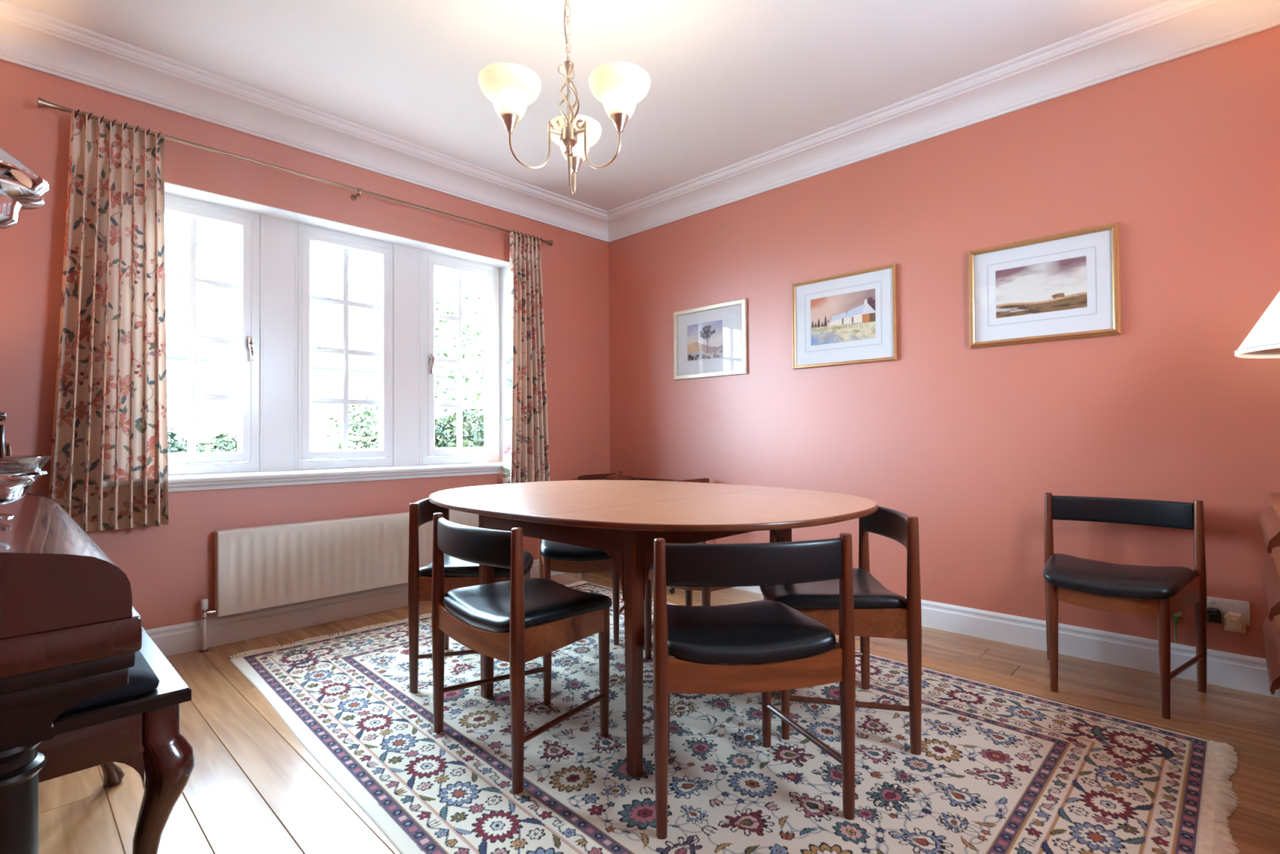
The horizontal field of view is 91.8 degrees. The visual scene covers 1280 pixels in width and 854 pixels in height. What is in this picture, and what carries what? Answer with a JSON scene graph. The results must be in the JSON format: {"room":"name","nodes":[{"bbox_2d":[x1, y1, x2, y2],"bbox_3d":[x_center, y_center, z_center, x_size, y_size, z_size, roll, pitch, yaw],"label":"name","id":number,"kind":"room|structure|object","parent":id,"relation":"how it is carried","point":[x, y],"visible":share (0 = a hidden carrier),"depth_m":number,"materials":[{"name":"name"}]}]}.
{"room":"dining room","nodes":[
{"label":"dining room","id":0,"kind":"room"},
{"bbox_2d":[0,59,609,630],"bbox_3d":[-1.704,-0.287,3.472,0.320,2.675,4.540,-1,-1,44],"label":"wall","id":1,"kind":"structure","parent":0,"point":[169,569],"depth_m":2.97,"materials":[{"name":"paint"}]},
{"bbox_2d":[164,192,260,475],"bbox_3d":[-2.162,-0.438,3.002,0.137,1.335,0.562,-1,-1,44],"label":"window","id":2,"kind":"structure","parent":1,"relation":"in","point":[248,224],"depth_m":3.12,"materials":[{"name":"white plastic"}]},
{"bbox_2d":[259,214,297,471],"bbox_3d":[-1.922,-0.436,3.283,0.074,1.335,0.176,-1,-1,44],"label":"window mullion","id":3,"kind":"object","parent":1,"relation":"attached to","point":[278,237],"depth_m":3.26,"materials":[{"name":"white paint"}]},
{"bbox_2d":[37,97,553,245],"bbox_3d":[-1.516,-1.266,3.382,0.105,0.056,2.544,-1,-1,44],"label":"pole","id":4,"kind":"object","parent":1,"relation":"attached to","point":[42,103],"visible":0.84,"depth_m":3.01,"materials":[{"name":"brown metal"}]},
{"bbox_2d":[48,109,168,532],"bbox_3d":[-2.210,-0.431,2.595,0.135,1.731,0.383,-1,-1,44],"label":"curtain","id":5,"kind":"object","parent":4,"relation":"hanging from","point":[110,421],"visible":0.97,"depth_m":2.62,"materials":[{"name":"fabric"}]},
{"bbox_2d":[502,230,550,484],"bbox_3d":[-0.751,-0.418,4.112,0.136,1.731,0.365,-1,-1,44],"label":"curtain","id":6,"kind":"object","parent":4,"relation":"hanging from","point":[526,438],"visible":0.96,"depth_m":4.08,"materials":[{"name":"fabric"}]},
{"bbox_2d":[102,462,502,493],"bbox_3d":[-1.665,0.265,3.395,0.296,0.069,1.980,-1,-1,44],"label":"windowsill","id":7,"kind":"structure","parent":1,"relation":"attached to","point":[183,482],"depth_m":3.17,"materials":[{"name":"white paint"}]},
{"bbox_2d":[0,0,608,242],"bbox_3d":[-1.535,-1.506,3.305,0.192,0.144,3.920,-1,-1,44],"label":"trim","id":8,"kind":"structure","parent":1,"relation":"attached to","point":[29,38],"depth_m":2.99,"materials":[{"name":"paint"}]},
{"bbox_2d":[164,181,509,463],"bbox_3d":[-1.632,-0.424,3.493,0.239,1.358,2.028,-1,-1,44],"label":"trim","id":9,"kind":"structure","parent":1,"relation":"attached to","point":[169,188],"depth_m":3.61,"materials":[{"name":"white paint"}]},
{"bbox_2d":[198,509,479,653],"bbox_3d":[-1.412,0.758,3.454,0.090,0.541,1.740,-1,-1,44],"label":"radiator","id":10,"kind":"object","parent":1,"relation":"attached to","point":[260,567],"visible":0.6,"depth_m":3.13,"materials":[{"name":"beige metal"}]},
{"bbox_2d":[216,509,450,532],"bbox_3d":[-1.406,0.490,3.450,0.056,0.006,1.594,-1,-1,44],"label":"grille","id":11,"kind":"object","parent":10,"relation":"attached to","point":[303,525],"depth_m":3.17,"materials":[{"name":"white metal"}]},
{"bbox_2d":[297,222,392,470],"bbox_3d":[-1.681,-0.433,3.538,0.086,1.335,0.524,-1,-1,44],"label":"window","id":12,"kind":"structure","parent":1,"relation":"in","point":[307,234],"depth_m":3.52,"materials":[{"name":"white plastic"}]},
{"bbox_2d":[145,559,566,656],"bbox_3d":[-1.581,0.963,3.329,0.018,0.130,3.920,-1,-1,44],"label":"baseboard","id":13,"kind":"structure","parent":1,"relation":"attached to","point":[174,639],"depth_m":3.09,"materials":[{"name":"white paint"}]},
{"bbox_2d":[392,244,422,466],"bbox_3d":[-1.434,-0.431,3.788,0.074,1.335,0.180,-1,-1,44],"label":"trim","id":14,"kind":"structure","parent":1,"relation":"attached to","point":[406,261],"depth_m":3.76,"materials":[{"name":"white paint"}]},
{"bbox_2d":[421,250,499,465],"bbox_3d":[-1.161,-0.429,4.040,0.137,1.335,0.562,-1,-1,44],"label":"window","id":15,"kind":"structure","parent":1,"relation":"in","point":[430,261],"depth_m":4.05,"materials":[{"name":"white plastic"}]},
{"bbox_2d":[4,0,1168,211],"bbox_3d":[-0.152,-1.708,1.971,4.680,0.200,4.520,-1,-1,44],"label":"ceiling","id":16,"kind":"structure","parent":0,"point":[732,82],"depth_m":2.66,"materials":[{"name":"paint"}]},
{"bbox_2d":[478,0,650,194],"bbox_3d":[-0.229,-1.192,1.965,0.513,0.827,0.516,-1,-1,44],"label":"chandelier","id":17,"kind":"object","parent":16,"relation":"hanging from","point":[511,87],"visible":1,"depth_m":1.88,"materials":[{"name":"white glass"}]},
{"bbox_2d":[39,569,1279,853],"bbox_3d":[-0.134,1.057,1.930,4.680,0.120,4.520,-1,-1,44],"label":"floor","id":18,"kind":"structure","parent":0,"point":[252,787],"depth_m":1.91,"materials":[{"name":"brown wood"}]},
{"bbox_2d":[0,492,142,853],"bbox_3d":[-1.520,0.387,1.125,1.435,1.215,0.788,-1,-1,44],"label":"upright piano","id":19,"kind":"object","parent":18,"relation":"on","point":[71,628],"visible":1,"depth_m":0.85,"materials":[{"name":"brown wood"}]},
{"bbox_2d":[0,412,11,455],"bbox_3d":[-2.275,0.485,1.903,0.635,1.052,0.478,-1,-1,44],"label":"candlestick","id":20,"kind":"object","parent":19,"relation":"on","point":[2,415],"visible":0.21,"depth_m":1.86,"materials":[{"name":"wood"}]},
{"bbox_2d":[0,147,52,520],"bbox_3d":[-1.195,-0.175,1.100,0.224,0.684,0.224,-1,-1,44],"label":"candelabra","id":21,"kind":"object","parent":19,"relation":"on","point":[21,188],"visible":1,"depth_m":1.11,"materials":[{"name":"silver metal"}]},
{"bbox_2d":[0,455,52,504],"bbox_3d":[-1.193,0.098,1.096,0.224,0.087,0.224,-1,-1,44],"label":"bowl","id":22,"kind":"object","parent":21,"relation":"on","point":[18,473],"depth_m":1.10,"materials":[{"name":"clear glass"}]},
{"bbox_2d":[37,626,195,853],"bbox_3d":[-1.303,0.725,1.338,0.908,0.542,0.414,-1,-1,44],"label":"piano bench","id":23,"kind":"object","parent":18,"relation":"on","point":[135,724],"visible":0.55,"depth_m":1.14,"materials":[{"name":"brown wood"}]},
{"bbox_2d":[62,650,159,713],"bbox_3d":[-1.305,0.476,1.342,0.858,0.044,0.306,-1,-1,44],"label":"cushion","id":24,"kind":"object","parent":23,"relation":"on","point":[144,677],"depth_m":1.13,"materials":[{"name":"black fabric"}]},
{"bbox_2d":[577,472,709,593],"bbox_3d":[0.006,0.683,4.214,0.890,0.693,0.375,-1,-1,44],"label":"trolley","id":25,"kind":"object","parent":18,"relation":"on","point":[600,476],"visible":0.15,"depth_m":4.39,"materials":[{"name":"brown wood"}]},
{"bbox_2d":[605,471,635,479],"bbox_3d":[-0.135,0.344,4.363,0.216,0.069,0.216,-1,-1,44],"label":"lidded dish","id":26,"kind":"object","parent":25,"relation":"on","point":[615,477],"visible":0.85,"depth_m":4.29,"materials":[{"name":"brown wood"}]},
{"bbox_2d":[605,478,635,479],"bbox_3d":[-0.135,0.370,4.363,0.216,0.016,0.216,-1,-1,44],"label":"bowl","id":27,"kind":"object","parent":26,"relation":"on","point":[606,478],"depth_m":4.27,"materials":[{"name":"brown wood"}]},
{"bbox_2d":[595,479,654,480],"bbox_3d":[0.004,0.385,4.218,0.890,0.020,0.375,-1,-1,44],"label":"tray","id":28,"kind":"object","parent":25,"relation":"on","point":[595,479],"depth_m":4.44,"materials":[{"name":"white wood"}]},
{"bbox_2d":[228,580,1239,853],"bbox_3d":[0.018,0.996,2.302,3.312,0.012,2.152,-1,-1,44],"label":"rug","id":29,"kind":"object","parent":18,"relation":"on","point":[997,770],"visible":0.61,"depth_m":1.81,"materials":[{"name":"fabric"}]},
{"bbox_2d":[408,497,533,693],"bbox_3d":[-0.695,0.650,2.608,0.463,0.714,0.517,0,-1,-4],"label":"dining chair","id":30,"kind":"object","parent":29,"relation":"on","point":[458,573],"visible":0.55,"depth_m":2.37,"materials":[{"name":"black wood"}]},
{"bbox_2d":[431,512,612,794],"bbox_3d":[-0.368,0.638,1.990,0.463,0.714,0.517,0,-1,-43],"label":"dining chair","id":31,"kind":"object","parent":29,"relation":"on","point":[524,620],"visible":1,"depth_m":1.86,"materials":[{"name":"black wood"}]},
{"bbox_2d":[538,538,624,644],"bbox_3d":[-0.272,0.654,3.072,0.517,0.714,0.463,0,-1,0],"label":"dining chair","id":32,"kind":"object","parent":29,"relation":"on","point":[554,556],"visible":0.27,"depth_m":2.86,"materials":[{"name":"black leather"}]},
{"bbox_2d":[429,480,877,777],"bbox_3d":[-0.018,0.631,2.412,1.770,0.736,1.320,-1,-1,44],"label":"dining table","id":33,"kind":"object","parent":29,"relation":"on","point":[623,519],"visible":0.94,"depth_m":1.92,"materials":[{"name":"brown wood"}]},
{"bbox_2d":[644,529,776,658],"bbox_3d":[0.284,0.645,2.725,0.517,0.714,0.463,-1,-1,44],"label":"dining chair","id":34,"kind":"object","parent":29,"relation":"on","point":[705,591],"visible":0.06,"depth_m":2.68,"materials":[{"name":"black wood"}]},
{"bbox_2d":[653,532,855,839],"bbox_3d":[0.261,0.630,1.714,0.517,0.714,0.463,0,-1,-8],"label":"dining chair","id":35,"kind":"object","parent":29,"relation":"on","point":[703,640],"visible":1,"depth_m":1.52,"materials":[{"name":"black leather"}]},
{"bbox_2d":[760,506,921,755],"bbox_3d":[0.663,0.634,2.129,0.463,0.714,0.517,0,-1,3],"label":"dining chair","id":36,"kind":"object","parent":29,"relation":"on","point":[879,611],"visible":0.7,"depth_m":1.93,"materials":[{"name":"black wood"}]},
{"bbox_2d":[1042,492,1206,719],"bbox_3d":[1.804,0.634,2.362,0.517,0.714,0.463,-1,-1,44],"label":"dining chair","id":37,"kind":"object","parent":18,"relation":"on","point":[1162,592],"visible":1,"depth_m":2.31,"materials":[{"name":"black leather"}]},
{"bbox_2d":[1259,492,1279,699],"bbox_3d":[1.973,0.597,1.582,0.532,0.762,1.020,-1,-1,44],"label":"dresser","id":38,"kind":"object","parent":18,"relation":"on","point":[1269,520],"visible":1,"depth_m":1.69,"materials":[{"name":"brown wood"}]},
{"bbox_2d":[1233,291,1279,358],"bbox_3d":[2.056,-0.135,1.827,0.439,0.708,0.439,-1,-1,44],"label":"table lamp","id":39,"kind":"object","parent":38,"relation":"on","point":[1263,341],"visible":1,"depth_m":1.87,"materials":[{"name":"white fabric"}]},
{"bbox_2d":[608,25,1279,658],"bbox_3d":[1.438,-0.310,3.357,4.360,2.675,0.300,-1,-1,44],"label":"wall","id":40,"kind":"structure","parent":0,"point":[1183,153],"depth_m":2.86,"materials":[{"name":"paint"}]},
{"bbox_2d":[673,298,746,380],"bbox_3d":[0.451,-0.565,4.088,0.596,0.472,0.017,-1,-1,44],"label":"framed picture","id":41,"kind":"object","parent":40,"relation":"attached to","point":[709,340],"visible":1,"depth_m":4.08,"materials":[{"name":"white paper"}]},
{"bbox_2d":[687,320,722,361],"bbox_3d":[0.429,-0.570,4.119,0.294,0.243,0.001,-1,-1,44],"label":"painting","id":42,"kind":"object","parent":41,"relation":"attached to","point":[704,340],"depth_m":4.12},
{"bbox_2d":[791,263,897,368],"bbox_3d":[1.118,-0.597,3.443,0.606,0.503,0.019,-1,-1,44],"label":"framed picture","id":43,"kind":"object","parent":40,"relation":"attached to","point":[851,317],"visible":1,"depth_m":3.43,"materials":[{"name":"white paper"}]},
{"bbox_2d":[810,288,875,345],"bbox_3d":[1.123,-0.605,3.448,0.380,0.266,0.001,-1,-1,44],"label":"painting","id":44,"kind":"object","parent":43,"relation":"attached to","point":[848,317],"depth_m":3.44},
{"bbox_2d":[607,0,1279,242],"bbox_3d":[1.151,-1.524,3.303,4.060,0.144,0.192,-1,-1,44],"label":"trim","id":45,"kind":"structure","parent":40,"relation":"attached to","point":[1169,30],"depth_m":2.89,"materials":[{"name":"paint"}]},
{"bbox_2d":[732,586,1279,697],"bbox_3d":[1.228,0.944,3.328,4.060,0.130,0.018,-1,-1,44],"label":"baseboard","id":46,"kind":"structure","parent":40,"relation":"attached to","point":[1249,673],"depth_m":2.63,"materials":[{"name":"white paint"}]},
{"bbox_2d":[968,222,1121,348],"bbox_3d":[1.792,-0.618,2.784,0.582,0.470,0.031,-1,-1,44],"label":"framed picture","id":47,"kind":"object","parent":40,"relation":"attached to","point":[1063,286],"visible":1,"depth_m":2.77,"materials":[{"name":"white paper"}]},
{"bbox_2d":[995,255,1087,318],"bbox_3d":[1.798,-0.624,2.791,0.350,0.222,0.001,-1,-1,44],"label":"painting","id":48,"kind":"object","parent":47,"relation":"attached to","point":[1058,285],"depth_m":2.78},
{"bbox_2d":[1172,610,1182,616],"bbox_3d":[2.090,0.723,2.501,0.146,0.056,0.014,-1,-1,44],"label":"wall socket","id":49,"kind":"object","parent":40,"relation":"attached to","point":[1180,613],"visible":0.08,"depth_m":2.45,"materials":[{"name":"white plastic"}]},
{"bbox_2d":[1173,615,1178,642],"bbox_3d":[2.125,0.801,2.456,0.014,0.102,0.022,-1,-1,44],"label":"plug","id":50,"kind":"object","parent":49,"relation":"attached to","point":[1175,617],"visible":1,"depth_m":2.45,"materials":[{"name":"green plastic"}]},
{"bbox_2d":[1206,595,1249,625],"bbox_3d":[2.227,0.700,2.370,0.150,0.088,0.014,-1,-1,44],"label":"wall socket","id":51,"kind":"object","parent":40,"relation":"attached to","point":[1224,606],"visible":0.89,"depth_m":2.35,"materials":[{"name":"white plastic"}]},
{"bbox_2d":[1206,607,1221,623],"bbox_3d":[2.190,0.722,2.369,0.046,0.052,0.044,-1,-1,44],"label":"plug","id":52,"kind":"object","parent":51,"relation":"attached to","point":[1213,615],"visible":0.89,"depth_m":2.36,"materials":[{"name":"black plastic"}]},
{"bbox_2d":[1224,611,1245,633],"bbox_3d":[2.232,0.735,2.325,0.058,0.068,0.048,-1,-1,44],"label":"plug","id":53,"kind":"object","parent":51,"relation":"attached to","point":[1233,621],"visible":1,"depth_m":2.31,"materials":[{"name":"beige plastic"}]},
{"label":"outside","id":54,"kind":"structure","parent":0,"visible":0},
{"bbox_3d":[-21.921,1.766,25.691,59.670,0.098,80.000,-1,-1,44],"label":"ground","id":55,"kind":"structure","parent":54,"visible":0},
{"bbox_2d":[167,426,204,464],"bbox_3d":[-4.465,0.642,5.677,0.935,1.341,1.046,-1,-1,44],"label":"shrub","id":56,"kind":"object","parent":55,"relation":"on","point":[173,446],"visible":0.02,"depth_m":5.73,"materials":[{"name":"green plant"}]},
{"bbox_2d":[195,431,244,463],"bbox_3d":[-4.493,0.685,6.957,1.164,1.313,1.718,-1,-1,44],"label":"shrub","id":57,"kind":"object","parent":55,"relation":"on","point":[228,444],"visible":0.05,"depth_m":6.82,"materials":[{"name":"green plant"}]},
{"bbox_2d":[165,280,484,462],"bbox_3d":[-7.189,-0.824,16.211,7.010,4.600,11.600,-1,-1,44],"label":"outdoor background","id":58,"kind":"structure","parent":55,"relation":"on","point":[216,308],"depth_m":12.68,"materials":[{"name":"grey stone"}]},
{"bbox_2d":[324,387,379,459],"bbox_3d":[-3.122,0.431,7.097,0.913,1.773,0.906,-1,-1,44],"label":"shrub","id":59,"kind":"object","parent":55,"relation":"on","point":[353,424],"visible":0.13,"depth_m":7.00,"materials":[{"name":"green plant"}]},
{"bbox_2d":[434,290,484,455],"bbox_3d":[-2.616,-0.304,8.939,1.472,3.288,1.733,-1,-1,44],"label":"tree","id":60,"kind":"object","parent":55,"relation":"on","point":[451,398],"visible":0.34,"depth_m":8.83,"materials":[{"name":"green plant"}]},
{"bbox_2d":[431,408,487,456],"bbox_3d":[-1.819,0.544,7.086,1.280,1.581,2.146,-1,-1,44],"label":"shrub","id":61,"kind":"object","parent":55,"relation":"on","point":[477,432],"visible":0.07,"depth_m":6.70,"materials":[{"name":"green plant"}]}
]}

